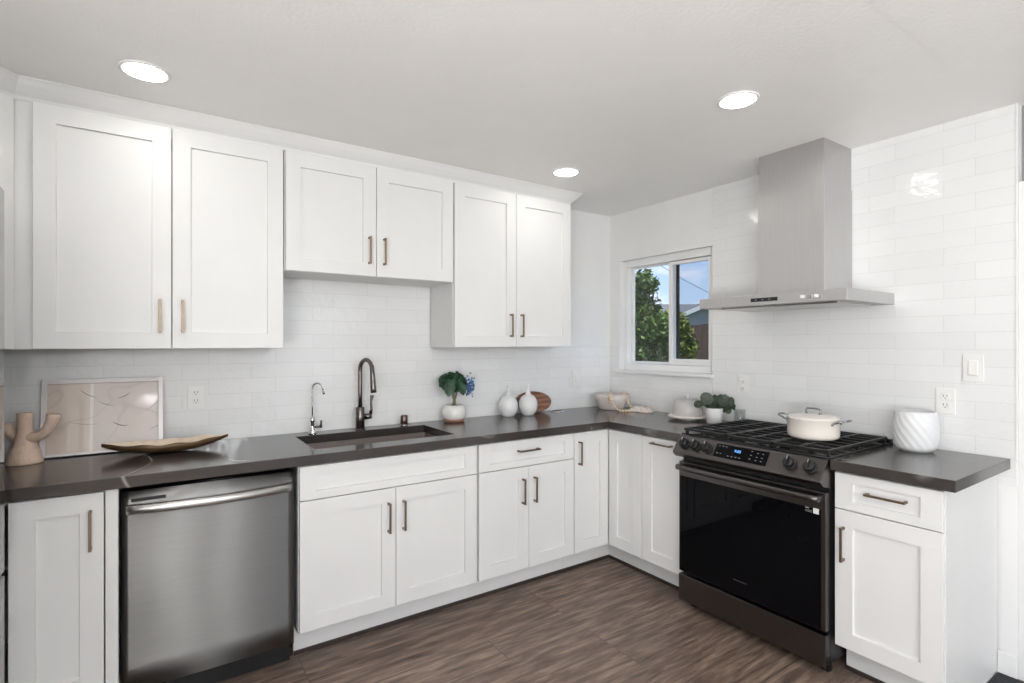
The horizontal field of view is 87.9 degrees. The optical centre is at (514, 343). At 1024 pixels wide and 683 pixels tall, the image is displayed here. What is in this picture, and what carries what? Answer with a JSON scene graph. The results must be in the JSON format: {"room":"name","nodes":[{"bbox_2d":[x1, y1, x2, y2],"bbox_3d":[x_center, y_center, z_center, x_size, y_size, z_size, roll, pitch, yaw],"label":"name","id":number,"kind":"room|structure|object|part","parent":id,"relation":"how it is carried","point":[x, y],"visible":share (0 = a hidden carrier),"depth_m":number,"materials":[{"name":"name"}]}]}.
{"room":"kitchen","nodes":[
{"label":"kitchen","id":0,"kind":"room"},
{"bbox_2d":[4,210,609,458],"bbox_3d":[-0.953,0.198,3.112,4.320,2.398,0.150,0,0,-34],"label":"wall","id":1,"kind":"structure","parent":0,"point":[329,327],"depth_m":3.01,"materials":[{"name":"tile"}]},
{"bbox_2d":[0,92,13,348],"bbox_3d":[-2.146,-0.458,1.839,0.610,0.960,0.608,0,0,-34],"label":"upper cabinet","id":2,"kind":"object","parent":1,"relation":"attached to","point":[6,101],"visible":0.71,"depth_m":1.98,"materials":[{"name":"wood"}]},
{"bbox_2d":[14,99,282,348],"bbox_3d":[-1.574,-0.458,2.382,0.954,0.960,0.352,0,0,-34],"label":"upper cabinet","id":3,"kind":"object","parent":1,"relation":"attached to","point":[128,234],"visible":1,"depth_m":2.22,"materials":[{"name":"white wood"}]},
{"bbox_3d":[-1.506,-0.458,2.282,0.954,0.960,0.003,0,0,-34],"label":"frame","id":4,"kind":"part","parent":3,"relation":"part of","materials":[{"name":"wood"}]},
{"bbox_3d":[-1.663,-0.452,2.162,0.447,0.946,0.020,0,0,-34],"label":"door","id":5,"kind":"part","parent":3,"relation":"part of","materials":[{"name":"wood"}]},
{"bbox_3d":[-1.498,-0.117,2.241,0.009,0.142,0.034,0,0,-34],"label":"handle","id":6,"kind":"part","parent":3,"relation":"part of","materials":[{"name":"brown metal"}]},
{"bbox_3d":[-1.430,-0.117,2.288,0.009,0.142,0.034,0,0,-34],"label":"handle","id":7,"kind":"part","parent":3,"relation":"part of","materials":[{"name":"brown metal"}]},
{"bbox_3d":[-1.292,-0.452,2.414,0.445,0.946,0.020,0,0,-34],"label":"door","id":8,"kind":"part","parent":3,"relation":"part of","materials":[{"name":"wood"}]},
{"bbox_2d":[187,385,204,408],"bbox_3d":[-1.562,0.262,2.602,0.072,0.117,0.009,0,0,-34],"label":"wall outlet","id":9,"kind":"object","parent":1,"relation":"attached to","point":[195,393],"visible":1,"depth_m":2.60,"materials":[{"name":"plastic"}]},
{"bbox_2d":[192,390,199,395],"bbox_3d":[-1.560,0.242,2.600,0.033,0.029,0.004,0,0,-34],"label":"receptacle","id":10,"kind":"object","parent":9,"relation":"attached to","point":[194,392],"depth_m":2.60,"materials":[{"name":"plastic"}]},
{"bbox_2d":[192,398,199,403],"bbox_3d":[-1.560,0.282,2.600,0.033,0.029,0.004,0,0,-34],"label":"receptacle","id":11,"kind":"object","parent":9,"relation":"attached to","point":[194,400],"depth_m":2.60,"materials":[{"name":"plastic"}]},
{"bbox_2d":[283,150,452,286],"bbox_3d":[-0.802,-0.644,2.907,0.906,0.587,0.352,0,0,-34],"label":"upper cabinet","id":12,"kind":"object","parent":1,"relation":"attached to","point":[343,221],"visible":0.98,"depth_m":2.76,"materials":[{"name":"white wood"}]},
{"bbox_3d":[-0.915,-0.638,2.670,0.443,0.573,0.020,0,0,-34],"label":"door","id":13,"kind":"part","parent":12,"relation":"part of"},
{"bbox_3d":[-0.749,-0.484,2.750,0.009,0.142,0.034,0,0,-34],"label":"handle","id":14,"kind":"part","parent":12,"relation":"part of","materials":[{"name":"brown metal"}]},
{"bbox_3d":[-0.683,-0.484,2.795,0.009,0.142,0.034,0,0,-34],"label":"handle","id":15,"kind":"part","parent":12,"relation":"part of","materials":[{"name":"brown metal"}]},
{"bbox_3d":[-0.543,-0.638,2.923,0.450,0.573,0.020,0,0,-34],"label":"door","id":16,"kind":"part","parent":12,"relation":"part of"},
{"bbox_2d":[430,183,570,346],"bbox_3d":[-0.064,-0.458,3.408,0.874,0.960,0.352,0,0,-34],"label":"upper cabinet","id":17,"kind":"object","parent":1,"relation":"attached to","point":[510,286],"visible":0.99,"depth_m":3.25,"materials":[{"name":"white wood"}]},
{"bbox_2d":[0,66,582,203],"bbox_3d":[-0.853,-0.964,2.693,3.155,0.072,0.368,0,0,-40],"label":"trim","id":18,"kind":"structure","parent":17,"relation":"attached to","point":[20,87],"depth_m":2.43,"materials":[{"name":"wood"}]},
{"bbox_3d":[-0.172,-0.452,3.175,0.426,0.946,0.020,0,0,-34],"label":"door","id":19,"kind":"part","parent":17,"relation":"part of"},
{"bbox_3d":[-0.017,-0.111,3.248,0.009,0.142,0.034,0,0,-34],"label":"handle","id":20,"kind":"part","parent":17,"relation":"part of","materials":[{"name":"brown metal"}]},
{"bbox_3d":[0.049,-0.111,3.292,0.009,0.142,0.034,0,0,-34],"label":"handle","id":21,"kind":"part","parent":17,"relation":"part of","materials":[{"name":"brown metal"}]},
{"bbox_3d":[0.188,-0.452,3.420,0.438,0.946,0.020,0,0,-34],"label":"door","id":22,"kind":"part","parent":17,"relation":"part of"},
{"bbox_2d":[572,370,579,385],"bbox_3d":[0.464,0.258,3.977,0.072,0.117,0.012,0,0,-34],"label":"light switch","id":23,"kind":"object","parent":1,"relation":"attached to","point":[575,373],"visible":1,"depth_m":3.97,"materials":[{"name":"plastic"}]},
{"bbox_2d":[0,0,1023,216],"bbox_3d":[0.775,-1.076,0.569,4.320,0.151,6.300,0,0,-34],"label":"ceiling","id":24,"kind":"structure","parent":0,"point":[625,94],"depth_m":1.95,"materials":[{"name":"paint"}]},
{"bbox_2d":[117,60,171,83],"bbox_3d":[-1.360,-0.998,1.953,0.164,0.006,0.164,0,0,-34],"label":"recessed light","id":25,"kind":"object","parent":24,"relation":"in","point":[136,69],"visible":1,"depth_m":1.95,"materials":[{"name":"white"}]},
{"bbox_2d":[122,63,166,81],"bbox_3d":[-1.360,-0.999,1.953,0.137,0.003,0.137,0,0,-34],"label":"diffuser","id":26,"kind":"object","parent":25,"relation":"attached to","point":[146,72],"depth_m":1.95,"materials":[{"name":"white"}]},
{"bbox_2d":[552,167,579,176],"bbox_3d":[0.300,-0.998,3.098,0.164,0.006,0.164,0,0,-34],"label":"recessed light","id":27,"kind":"object","parent":24,"relation":"in","point":[566,171],"visible":1,"depth_m":3.10,"materials":[{"name":"white"}]},
{"bbox_2d":[554,169,577,175],"bbox_3d":[0.300,-0.999,3.098,0.137,0.003,0.137,0,0,-34],"label":"diffuser","id":28,"kind":"object","parent":27,"relation":"attached to","point":[557,172],"depth_m":3.10,"materials":[{"name":"white"}]},
{"bbox_2d":[717,91,759,109],"bbox_3d":[0.918,-0.998,2.182,0.164,0.006,0.164,0,0,-34],"label":"recessed light","id":29,"kind":"object","parent":24,"relation":"in","point":[739,99],"visible":1,"depth_m":2.18,"materials":[{"name":"white"}]},
{"bbox_2d":[720,93,755,107],"bbox_3d":[0.918,-0.999,2.182,0.137,0.003,0.137,0,0,-34],"label":"diffuser","id":30,"kind":"object","parent":29,"relation":"attached to","point":[731,100],"depth_m":2.18,"materials":[{"name":"white"}]},
{"bbox_2d":[120,558,1023,682],"bbox_3d":[1.954,1.457,1.370,7.170,0.120,6.300,0,0,-34],"label":"floor","id":31,"kind":"structure","parent":0,"point":[606,620],"depth_m":2.45,"materials":[{"name":"brown wood"}]},
{"bbox_2d":[0,186,3,682],"bbox_3d":[-1.636,0.447,1.173,0.690,1.900,0.910,0,0,-34],"label":"refrigerator","id":32,"kind":"object","parent":31,"relation":"on","point":[1,188],"visible":1,"depth_m":1.69,"materials":[{"name":"grey paint"}]},
{"bbox_3d":[-1.417,1.032,1.322,0.060,0.570,0.910,0,0,-34],"label":"drawer","id":33,"kind":"part","parent":32,"relation":"part of","materials":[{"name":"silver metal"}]},
{"bbox_2d":[1,488,121,682],"bbox_3d":[-1.988,0.962,1.923,0.912,0.870,0.646,0,0,-34],"label":"base cabinet","id":34,"kind":"object","parent":31,"relation":"on","point":[62,572],"visible":0.9,"depth_m":1.87,"materials":[{"name":"white wood"}]},
{"bbox_3d":[-1.505,0.664,1.882,0.009,0.142,0.034,0,0,-34],"label":"handle","id":35,"kind":"part","parent":34,"relation":"part of","materials":[{"name":"brown metal"}]},
{"bbox_2d":[121,468,293,682],"bbox_3d":[-1.346,0.971,2.334,0.597,0.852,0.676,0,0,-34],"label":"dishwasher","id":36,"kind":"object","parent":31,"relation":"on","point":[207,564],"visible":1,"depth_m":2.09,"materials":[{"name":"silver metal"}]},
{"bbox_3d":[-1.176,0.609,2.083,0.566,0.037,0.070,0,0,-34],"label":"handle","id":37,"kind":"part","parent":36,"relation":"part of","materials":[{"name":"silver metal"}]},
{"bbox_3d":[-1.245,1.347,2.185,0.596,0.100,0.015,0,0,-34],"label":"kick plate","id":38,"kind":"part","parent":36,"relation":"part of","materials":[{"name":"black plastic"}]},
{"bbox_2d":[290,445,476,655],"bbox_3d":[-0.723,0.962,2.783,0.896,0.870,0.646,0,0,-34],"label":"base cabinet","id":39,"kind":"object","parent":31,"relation":"on","point":[380,542],"visible":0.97,"depth_m":2.51,"materials":[{"name":"white wood"}]},
{"bbox_3d":[-0.754,0.972,2.425,0.435,0.568,0.020,0,0,-34],"label":"door","id":40,"kind":"part","parent":39,"relation":"part of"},
{"bbox_3d":[-0.569,0.609,2.550,0.882,0.148,0.020,0,0,-34],"label":"drawer","id":41,"kind":"part","parent":39,"relation":"part of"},
{"bbox_3d":[-0.590,0.823,2.503,0.009,0.142,0.034,0,0,-34],"label":"handle","id":42,"kind":"part","parent":39,"relation":"part of","materials":[{"name":"brown metal"}]},
{"bbox_3d":[-0.528,0.823,2.546,0.009,0.142,0.034,0,0,-34],"label":"handle","id":43,"kind":"part","parent":39,"relation":"part of","materials":[{"name":"brown metal"}]},
{"bbox_3d":[-0.388,0.972,2.673,0.444,0.568,0.020,0,0,-34],"label":"door","id":44,"kind":"part","parent":39,"relation":"part of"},
{"bbox_2d":[468,433,573,600],"bbox_3d":[-0.079,0.962,3.221,0.660,0.870,0.646,0,0,-34],"label":"base cabinet","id":45,"kind":"object","parent":31,"relation":"on","point":[525,487],"visible":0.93,"depth_m":2.97,"materials":[{"name":"white wood"}]},
{"bbox_3d":[-0.059,0.972,2.897,0.322,0.568,0.020,0,0,-34],"label":"door","id":46,"kind":"part","parent":45,"relation":"part of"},
{"bbox_3d":[0.053,0.820,2.940,0.009,0.142,0.034,0,0,-34],"label":"handle","id":47,"kind":"part","parent":45,"relation":"part of","materials":[{"name":"brown metal"}]},
{"bbox_3d":[0.078,0.609,2.990,0.654,0.148,0.020,0,0,-34],"label":"drawer","id":48,"kind":"part","parent":45,"relation":"part of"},
{"bbox_3d":[0.082,0.594,2.960,0.142,0.009,0.034,0,0,-34],"label":"handle","id":49,"kind":"part","parent":45,"relation":"part of","materials":[{"name":"brown metal"}]},
{"bbox_3d":[0.119,0.820,2.985,0.009,0.142,0.034,0,0,-34],"label":"handle","id":50,"kind":"part","parent":45,"relation":"part of","materials":[{"name":"brown metal"}]},
{"bbox_3d":[0.212,0.972,3.081,0.328,0.568,0.020,0,0,-34],"label":"door","id":51,"kind":"part","parent":45,"relation":"part of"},
{"bbox_2d":[562,428,654,577],"bbox_3d":[0.630,0.962,3.559,0.890,0.870,0.884,0,0,-34],"label":"base cabinet","id":52,"kind":"object","parent":31,"relation":"on","point":[607,462],"visible":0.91,"depth_m":3.25,"materials":[{"name":"white wood"}]},
{"bbox_2d":[4,406,729,502],"bbox_3d":[-0.577,0.505,2.559,4.016,0.043,1.184,0,0,-34],"label":"countertop","id":53,"kind":"structure","parent":52,"relation":"on","point":[68,475],"depth_m":2.43,"materials":[{"name":"stone"}]},
{"bbox_2d":[4,412,60,465],"bbox_3d":[-1.959,0.381,2.150,0.227,0.205,0.118,0,0,-18],"label":"sculpture","id":54,"kind":"object","parent":53,"relation":"on","point":[25,449],"visible":0.98,"depth_m":2.12,"materials":[{"name":"beige ceramic"}]},
{"bbox_2d":[39,377,162,458],"bbox_3d":[-1.822,0.319,2.361,0.432,0.326,0.088,0,0,-34],"label":"framed picture","id":55,"kind":"object","parent":53,"relation":"on","point":[94,413],"visible":0.86,"depth_m":2.35,"materials":[{"name":"beige paper"}]},
{"bbox_2d":[101,433,227,452],"bbox_3d":[-1.547,0.453,2.370,0.472,0.061,0.158,0,0,-34],"label":"wooden bowl","id":56,"kind":"object","parent":53,"relation":"on","point":[170,444],"visible":1,"depth_m":2.34,"materials":[{"name":"brown wood"}]},
{"bbox_2d":[308,382,324,433],"bbox_3d":[-1.060,0.346,2.848,0.090,0.275,0.042,0,0,-6],"label":"faucet","id":57,"kind":"object","parent":53,"relation":"on","point":[312,419],"visible":1,"depth_m":2.84,"materials":[{"name":"silver metal"}]},
{"bbox_3d":[-1.051,0.303,2.840,0.075,0.190,0.013,0,0,5],"label":"spout","id":58,"kind":"part","parent":57,"relation":"part of","materials":[{"name":"silver metal"}]},
{"bbox_2d":[355,358,376,429],"bbox_3d":[-0.817,0.282,2.980,0.165,0.403,0.086,0,0,33],"label":"faucet","id":59,"kind":"object","parent":53,"relation":"on","point":[361,416],"visible":1,"depth_m":2.98,"materials":[{"name":"metal"}]},
{"bbox_3d":[-0.831,0.221,2.964,0.129,0.281,0.023,0,0,38],"label":"spout","id":60,"kind":"part","parent":59,"relation":"part of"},
{"bbox_3d":[-0.827,0.362,3.010,0.058,0.141,0.034,0,0,-16],"label":"lever","id":61,"kind":"part","parent":59,"relation":"part of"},
{"bbox_2d":[307,432,434,448],"bbox_3d":[-0.727,0.631,2.792,0.756,0.210,0.427,0,0,-34],"label":"sink","id":62,"kind":"object","parent":53,"relation":"in","point":[340,443],"visible":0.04,"depth_m":2.97,"materials":[{"name":"metal"}]},
{"bbox_2d":[400,415,407,425],"bbox_3d":[-0.657,0.454,3.153,0.046,0.058,0.046,0,0,-34],"label":"air gap","id":63,"kind":"object","parent":53,"relation":"on","point":[403,418],"visible":1,"depth_m":3.13,"materials":[{"name":"brown metal"}]},
{"bbox_2d":[438,371,474,422],"bbox_3d":[-0.363,0.326,3.297,0.236,0.314,0.163,0,0,-34],"label":"potted plant","id":64,"kind":"object","parent":53,"relation":"on","point":[450,382],"visible":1,"depth_m":3.24,"materials":[{"name":"green plant"}]},
{"bbox_3d":[-0.375,0.422,3.294,0.148,0.087,0.148,0,0,-34],"label":"pot","id":65,"kind":"part","parent":64,"relation":"part of","materials":[{"name":"ceramic"}]},
{"bbox_3d":[-0.375,0.473,3.294,0.132,0.021,0.132,0,0,-34],"label":"pot","id":66,"kind":"part","parent":64,"relation":"part of","materials":[{"name":"ceramic"}]},
{"bbox_2d":[499,385,517,416],"bbox_3d":[-0.042,0.381,3.530,0.130,0.205,0.130,0,0,-34],"label":"bottle vase","id":67,"kind":"object","parent":53,"relation":"on","point":[508,404],"visible":1,"depth_m":3.49,"materials":[{"name":"white ceramic"}]},
{"bbox_2d":[519,385,537,415],"bbox_3d":[0.092,0.381,3.589,0.128,0.205,0.128,0,0,-34],"label":"bottle vase","id":68,"kind":"object","parent":53,"relation":"on","point":[528,405],"visible":1,"depth_m":3.55,"materials":[{"name":"white ceramic"}]},
{"bbox_2d":[516,391,550,411],"bbox_3d":[0.131,0.407,3.723,0.308,0.141,0.077,0,0,-33],"label":"wooden tray","id":69,"kind":"object","parent":53,"relation":"on","point":[543,401],"visible":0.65,"depth_m":3.77,"materials":[{"name":"brown wood"}]},
{"bbox_2d":[594,392,628,409],"bbox_3d":[0.717,0.426,3.933,0.256,0.114,0.256,0,0,-34],"label":"serving bowl","id":70,"kind":"object","parent":53,"relation":"on","point":[619,400],"visible":0.81,"depth_m":3.85,"materials":[{"name":"ceramic"}]},
{"bbox_2d":[607,392,632,411],"bbox_3d":[0.761,0.418,3.797,0.226,0.132,0.144,0,0,-34],"label":"bead garland","id":71,"kind":"object","parent":70,"relation":"on","point":[609,398],"visible":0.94,"depth_m":3.74,"materials":[{"name":"brown wood"}]},
{"bbox_2d":[629,406,653,412],"bbox_3d":[0.896,0.461,3.764,0.184,0.043,0.117,0,0,26],"label":"cloth","id":72,"kind":"object","parent":53,"relation":"on","point":[642,409],"visible":0.92,"depth_m":3.75,"materials":[{"name":"fabric"}]},
{"bbox_2d":[668,413,705,419],"bbox_3d":[1.105,0.470,3.393,0.246,0.027,0.246,0,0,-34],"label":"cake stand","id":73,"kind":"object","parent":53,"relation":"on","point":[671,415],"visible":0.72,"depth_m":3.32,"materials":[{"name":"ceramic"}]},
{"bbox_2d":[672,395,702,416],"bbox_3d":[1.105,0.392,3.393,0.186,0.128,0.186,0,0,-34],"label":"cake dome","id":74,"kind":"object","parent":73,"relation":"on","point":[682,407],"visible":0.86,"depth_m":3.32,"materials":[{"name":"glass"}]},
{"bbox_2d":[694,392,735,423],"bbox_3d":[1.218,0.390,3.233,0.251,0.187,0.108,0,0,8],"label":"potted plant","id":75,"kind":"object","parent":53,"relation":"on","point":[715,405],"visible":1,"depth_m":3.21,"materials":[{"name":"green plant"}]},
{"bbox_3d":[1.215,0.437,3.232,0.100,0.092,0.100,0,0,-34],"label":"pot","id":76,"kind":"part","parent":75,"relation":"part of","materials":[{"name":"white ceramic"}]},
{"bbox_3d":[0.394,0.656,3.172,0.009,0.142,0.034,0,0,-34],"label":"handle","id":77,"kind":"part","parent":52,"relation":"part of","materials":[{"name":"brown metal"}]},
{"bbox_3d":[0.467,0.896,3.255,0.274,0.721,0.020,0,0,-34],"label":"door","id":78,"kind":"part","parent":52,"relation":"part of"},
{"bbox_3d":[0.674,0.896,3.218,0.020,0.721,0.268,0,0,-34],"label":"door","id":79,"kind":"part","parent":52,"relation":"part of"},
{"bbox_2d":[642,435,683,589],"bbox_3d":[1.064,0.962,3.139,0.646,0.870,0.296,0,0,-34],"label":"base cabinet","id":80,"kind":"object","parent":31,"relation":"on","point":[660,477],"visible":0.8,"depth_m":3.00,"materials":[{"name":"white wood"}]},
{"bbox_3d":[0.816,0.565,2.960,0.034,0.009,0.142,0,0,-34],"label":"handle","id":81,"kind":"part","parent":80,"relation":"part of","materials":[{"name":"brown metal"}]},
{"bbox_2d":[673,419,892,671],"bbox_3d":[1.327,0.923,2.679,0.711,0.948,0.750,0,0,-34],"label":"gas range","id":82,"kind":"object","parent":31,"relation":"on","point":[757,507],"visible":0.88,"depth_m":2.45,"materials":[{"name":"black metal"}]},
{"bbox_3d":[0.877,0.516,2.760,0.058,0.061,0.057,0,0,-34],"label":"knob","id":83,"kind":"part","parent":82,"relation":"part of","materials":[{"name":"black plastic"}]},
{"bbox_3d":[0.915,0.516,2.705,0.058,0.061,0.057,0,0,-34],"label":"knob","id":84,"kind":"part","parent":82,"relation":"part of","materials":[{"name":"black plastic"}]},
{"bbox_3d":[0.953,0.516,2.649,0.058,0.061,0.057,0,0,-34],"label":"knob","id":85,"kind":"part","parent":82,"relation":"part of","materials":[{"name":"black plastic"}]},
{"bbox_3d":[1.062,0.646,2.499,0.054,0.029,0.724,0,0,-34],"label":"handle","id":86,"kind":"part","parent":82,"relation":"part of","materials":[{"name":"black metal"}]},
{"bbox_3d":[1.079,0.947,2.518,0.004,0.500,0.718,0,0,-34],"label":"door glass","id":87,"kind":"part","parent":82,"relation":"part of","materials":[{"name":"glass"}]},
{"bbox_3d":[1.098,0.912,2.523,0.034,0.579,0.746,0,0,-34],"label":"oven door","id":88,"kind":"part","parent":82,"relation":"part of","materials":[{"name":"glass"}]},
{"bbox_3d":[1.097,1.285,2.522,0.037,0.135,0.746,0,0,-34],"label":"drawer","id":89,"kind":"part","parent":82,"relation":"part of","materials":[{"name":"black metal"}]},
{"bbox_3d":[1.105,0.544,2.528,0.151,0.127,0.750,0,0,-34],"label":"control panel","id":90,"kind":"part","parent":82,"relation":"part of","materials":[{"name":"black metal"}]},
{"bbox_2d":[682,426,892,460],"bbox_3d":[1.362,0.477,2.703,0.628,0.030,0.750,0,0,-34],"label":"cooktop","id":91,"kind":"object","parent":82,"relation":"in","point":[772,439],"depth_m":2.52,"materials":[{"name":"black metal"}]},
{"bbox_3d":[1.187,0.516,2.305,0.058,0.061,0.057,0,0,-34],"label":"knob","id":92,"kind":"part","parent":82,"relation":"part of","materials":[{"name":"black plastic"}]},
{"bbox_3d":[1.237,0.516,2.231,0.058,0.061,0.057,0,0,-34],"label":"knob","id":93,"kind":"part","parent":82,"relation":"part of","materials":[{"name":"black plastic"}]},
{"bbox_2d":[778,407,851,440],"bbox_3d":[1.423,0.377,2.530,0.228,0.144,0.300,0,0,-2],"label":"cooking pot","id":94,"kind":"object","parent":82,"relation":"on","point":[805,426],"visible":1,"depth_m":2.45,"materials":[{"name":"beige ceramic"}]},
{"bbox_3d":[1.351,0.361,2.637,0.092,0.032,0.072,0,0,-34],"label":"handle","id":95,"kind":"part","parent":94,"relation":"part of","materials":[{"name":"metal"}]},
{"bbox_3d":[1.423,0.399,2.530,0.228,0.099,0.228,0,0,-34],"label":"pot","id":96,"kind":"part","parent":94,"relation":"part of","materials":[{"name":"beige ceramic"}]},
{"bbox_3d":[1.423,0.321,2.530,0.018,0.033,0.082,0,0,-34],"label":"lid handle","id":97,"kind":"part","parent":94,"relation":"part of","materials":[{"name":"metal"}]},
{"bbox_3d":[1.423,0.343,2.530,0.224,0.016,0.224,0,0,-34],"label":"lid","id":98,"kind":"part","parent":94,"relation":"part of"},
{"bbox_3d":[1.496,0.361,2.424,0.092,0.032,0.072,0,0,-34],"label":"handle","id":99,"kind":"part","parent":94,"relation":"part of","materials":[{"name":"metal"}]},
{"bbox_2d":[835,471,996,682],"bbox_3d":[1.681,0.962,2.231,0.646,0.870,0.374,0,0,-34],"label":"base cabinet","id":100,"kind":"object","parent":31,"relation":"on","point":[916,566],"visible":0.98,"depth_m":2.07,"materials":[{"name":"white wood"}]},
{"bbox_3d":[1.345,0.825,2.181,0.034,0.142,0.009,0,0,-34],"label":"handle","id":101,"kind":"part","parent":100,"relation":"part of","materials":[{"name":"brown metal"}]},
{"bbox_3d":[1.432,0.600,2.053,0.034,0.009,0.142,0,0,-34],"label":"handle","id":102,"kind":"part","parent":100,"relation":"part of","materials":[{"name":"brown metal"}]},
{"bbox_3d":[1.451,0.609,2.074,0.020,0.148,0.368,0,0,-34],"label":"drawer","id":103,"kind":"part","parent":100,"relation":"part of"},
{"bbox_3d":[1.451,0.972,2.074,0.020,0.568,0.368,0,0,-34],"label":"door","id":104,"kind":"part","parent":100,"relation":"part of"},
{"bbox_2d":[830,444,1009,492],"bbox_3d":[1.696,0.505,2.219,0.638,0.043,0.419,0,0,-34],"label":"countertop","id":105,"kind":"structure","parent":100,"relation":"on","point":[944,470],"depth_m":2.12,"materials":[{"name":"stone"}]},
{"bbox_2d":[892,409,940,452],"bbox_3d":[1.809,0.393,2.393,0.177,0.180,0.177,0,0,-34],"label":"ribbed vase","id":106,"kind":"object","parent":105,"relation":"on","point":[913,430],"visible":1,"depth_m":2.33,"materials":[{"name":"ceramic"}]},
{"bbox_3d":[1.841,1.330,2.124,0.501,0.134,0.018,0,0,-34],"label":"panel","id":107,"kind":"part","parent":100,"relation":"part of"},
{"bbox_2d":[988,672,1023,682],"bbox_3d":[2.038,1.392,1.774,0.542,0.010,0.774,0,0,-34],"label":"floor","id":108,"kind":"structure","parent":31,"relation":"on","point":[999,677],"depth_m":2.19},
{"bbox_2d":[610,103,1023,678],"bbox_3d":[2.498,0.198,1.744,0.150,2.398,6.008,0,0,-34],"label":"wall","id":109,"kind":"structure","parent":0,"point":[934,208],"depth_m":2.57,"materials":[{"name":"tile"}]},
{"bbox_2d":[615,247,713,377],"bbox_3d":[1.076,-0.208,3.787,0.146,0.858,0.857,0,0,-34],"label":"window","id":110,"kind":"structure","parent":109,"relation":"in","point":[676,366],"depth_m":3.77,"materials":[{"name":"white plastic"}]},
{"bbox_3d":[1.026,-0.215,3.946,0.020,0.733,0.416,0,0,-34],"label":"fixed sash","id":111,"kind":"part","parent":110,"relation":"part of","materials":[{"name":"glass"}]},
{"bbox_3d":[1.047,0.210,3.767,0.076,0.023,0.857,0,0,-34],"label":"sill","id":112,"kind":"part","parent":110,"relation":"part of","materials":[{"name":"white plastic"}]},
{"bbox_3d":[1.249,-0.215,3.650,0.010,0.733,0.332,0,0,-34],"label":"screen frame","id":113,"kind":"part","parent":110,"relation":"part of","materials":[{"name":"black plastic"}]},
{"bbox_3d":[1.206,-0.213,3.633,0.027,0.725,0.355,0,0,-34],"label":"sliding sash","id":114,"kind":"part","parent":110,"relation":"part of","materials":[{"name":"white plastic"}]},
{"bbox_2d":[738,375,748,394],"bbox_3d":[1.391,0.254,3.231,0.009,0.117,0.072,0,0,-34],"label":"wall outlet","id":115,"kind":"object","parent":109,"relation":"attached to","point":[743,381],"visible":1,"depth_m":3.23,"materials":[{"name":"plastic"}]},
{"bbox_2d":[700,137,893,311],"bbox_3d":[1.428,-0.593,2.746,0.489,0.816,0.752,0,0,-34],"label":"range hood","id":116,"kind":"object","parent":109,"relation":"attached to","point":[805,197],"visible":1,"depth_m":2.67,"materials":[{"name":"silver metal"}]},
{"bbox_3d":[1.351,-0.217,2.431,0.001,0.020,0.100,0,0,-34],"label":"switch panel","id":117,"kind":"part","parent":116,"relation":"part of","materials":[{"name":"silver metal"}]},
{"bbox_2d":[936,388,955,414],"bbox_3d":[1.952,0.260,2.405,0.009,0.117,0.072,0,0,-34],"label":"wall outlet","id":118,"kind":"object","parent":109,"relation":"attached to","point":[945,397],"visible":0.96,"depth_m":2.40,"materials":[{"name":"plastic"}]},
{"bbox_2d":[941,393,949,399],"bbox_3d":[1.950,0.240,2.404,0.004,0.029,0.033,0,0,-34],"label":"receptacle","id":119,"kind":"object","parent":118,"relation":"attached to","point":[944,396],"depth_m":2.40,"materials":[{"name":"plastic"}]},
{"bbox_2d":[941,402,949,408],"bbox_3d":[1.950,0.280,2.404,0.004,0.029,0.033,0,0,-34],"label":"receptacle","id":120,"kind":"object","parent":118,"relation":"attached to","point":[944,405],"depth_m":2.40,"materials":[{"name":"plastic"}]},
{"bbox_2d":[963,355,983,381],"bbox_3d":[2.006,0.107,2.323,0.012,0.117,0.072,0,0,-34],"label":"light switch","id":121,"kind":"object","parent":109,"relation":"attached to","point":[973,365],"visible":1,"depth_m":2.32,"materials":[{"name":"plastic"}]},
{"bbox_3d":[2.006,0.107,2.323,0.002,0.066,0.033,0,0,-34],"label":"paddle frame","id":122,"kind":"part","parent":121,"relation":"part of","materials":[{"name":"plastic"}]},
{"bbox_2d":[997,649,1017,678],"bbox_3d":[3.105,1.347,0.749,0.064,0.100,3.678,0,0,-34],"label":"baseboard","id":123,"kind":"structure","parent":109,"relation":"attached to","point":[1007,663],"depth_m":2.22,"materials":[{"name":"wood"}]},
{"bbox_2d":[1016,103,1017,459],"bbox_3d":[2.091,-0.259,2.209,0.007,1.484,0.006,0,0,-34],"label":"trim","id":124,"kind":"structure","parent":109,"relation":"attached to","point":[1016,103],"depth_m":2.21,"materials":[{"name":"white plastic"}]},
{"bbox_2d":[1019,181,1023,680],"bbox_3d":[2.388,0.362,1.824,0.046,2.070,0.964,0,0,-34],"label":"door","id":125,"kind":"structure","parent":109,"relation":"in","point":[1021,184],"depth_m":2.20,"materials":[{"name":"wood"}]},
{"label":"outside","id":126,"kind":"structure","parent":0,"visible":0},
{"bbox_3d":[14.387,1.697,37.630,59.840,0.100,80.000,0,0,-34],"label":"floor","id":127,"kind":"structure","parent":126,"visible":0},
{"bbox_2d":[635,268,682,361],"bbox_3d":[1.539,0.322,7.151,0.945,2.658,1.292,0,0,-34],"label":"tree","id":128,"kind":"object","parent":127,"relation":"on","point":[650,339],"visible":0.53,"depth_m":6.88,"materials":[{"name":"green plant"}]},
{"bbox_2d":[649,309,700,361],"bbox_3d":[2.506,0.530,8.673,1.120,2.237,0.794,0,0,-34],"label":"bush","id":129,"kind":"object","parent":127,"relation":"on","point":[689,346],"visible":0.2,"depth_m":8.55,"materials":[{"name":"green plant"}]},
{"bbox_2d":[652,303,708,324],"bbox_3d":[9.231,-0.263,28.725,15.800,3.820,9.350,0,0,0],"label":"house","id":130,"kind":"structure","parent":127,"relation":"on","point":[697,316],"depth_m":24.40,"materials":[{"name":"grey"}]},
{"bbox_2d":[658,323,708,359],"bbox_3d":[3.374,0.590,13.876,0.062,2.115,17.090,0,0,-34],"label":"fence","id":131,"kind":"object","parent":127,"relation":"on","point":[701,331],"visible":0.02,"depth_m":12.35,"materials":[{"name":"brown wood"}]}
]}

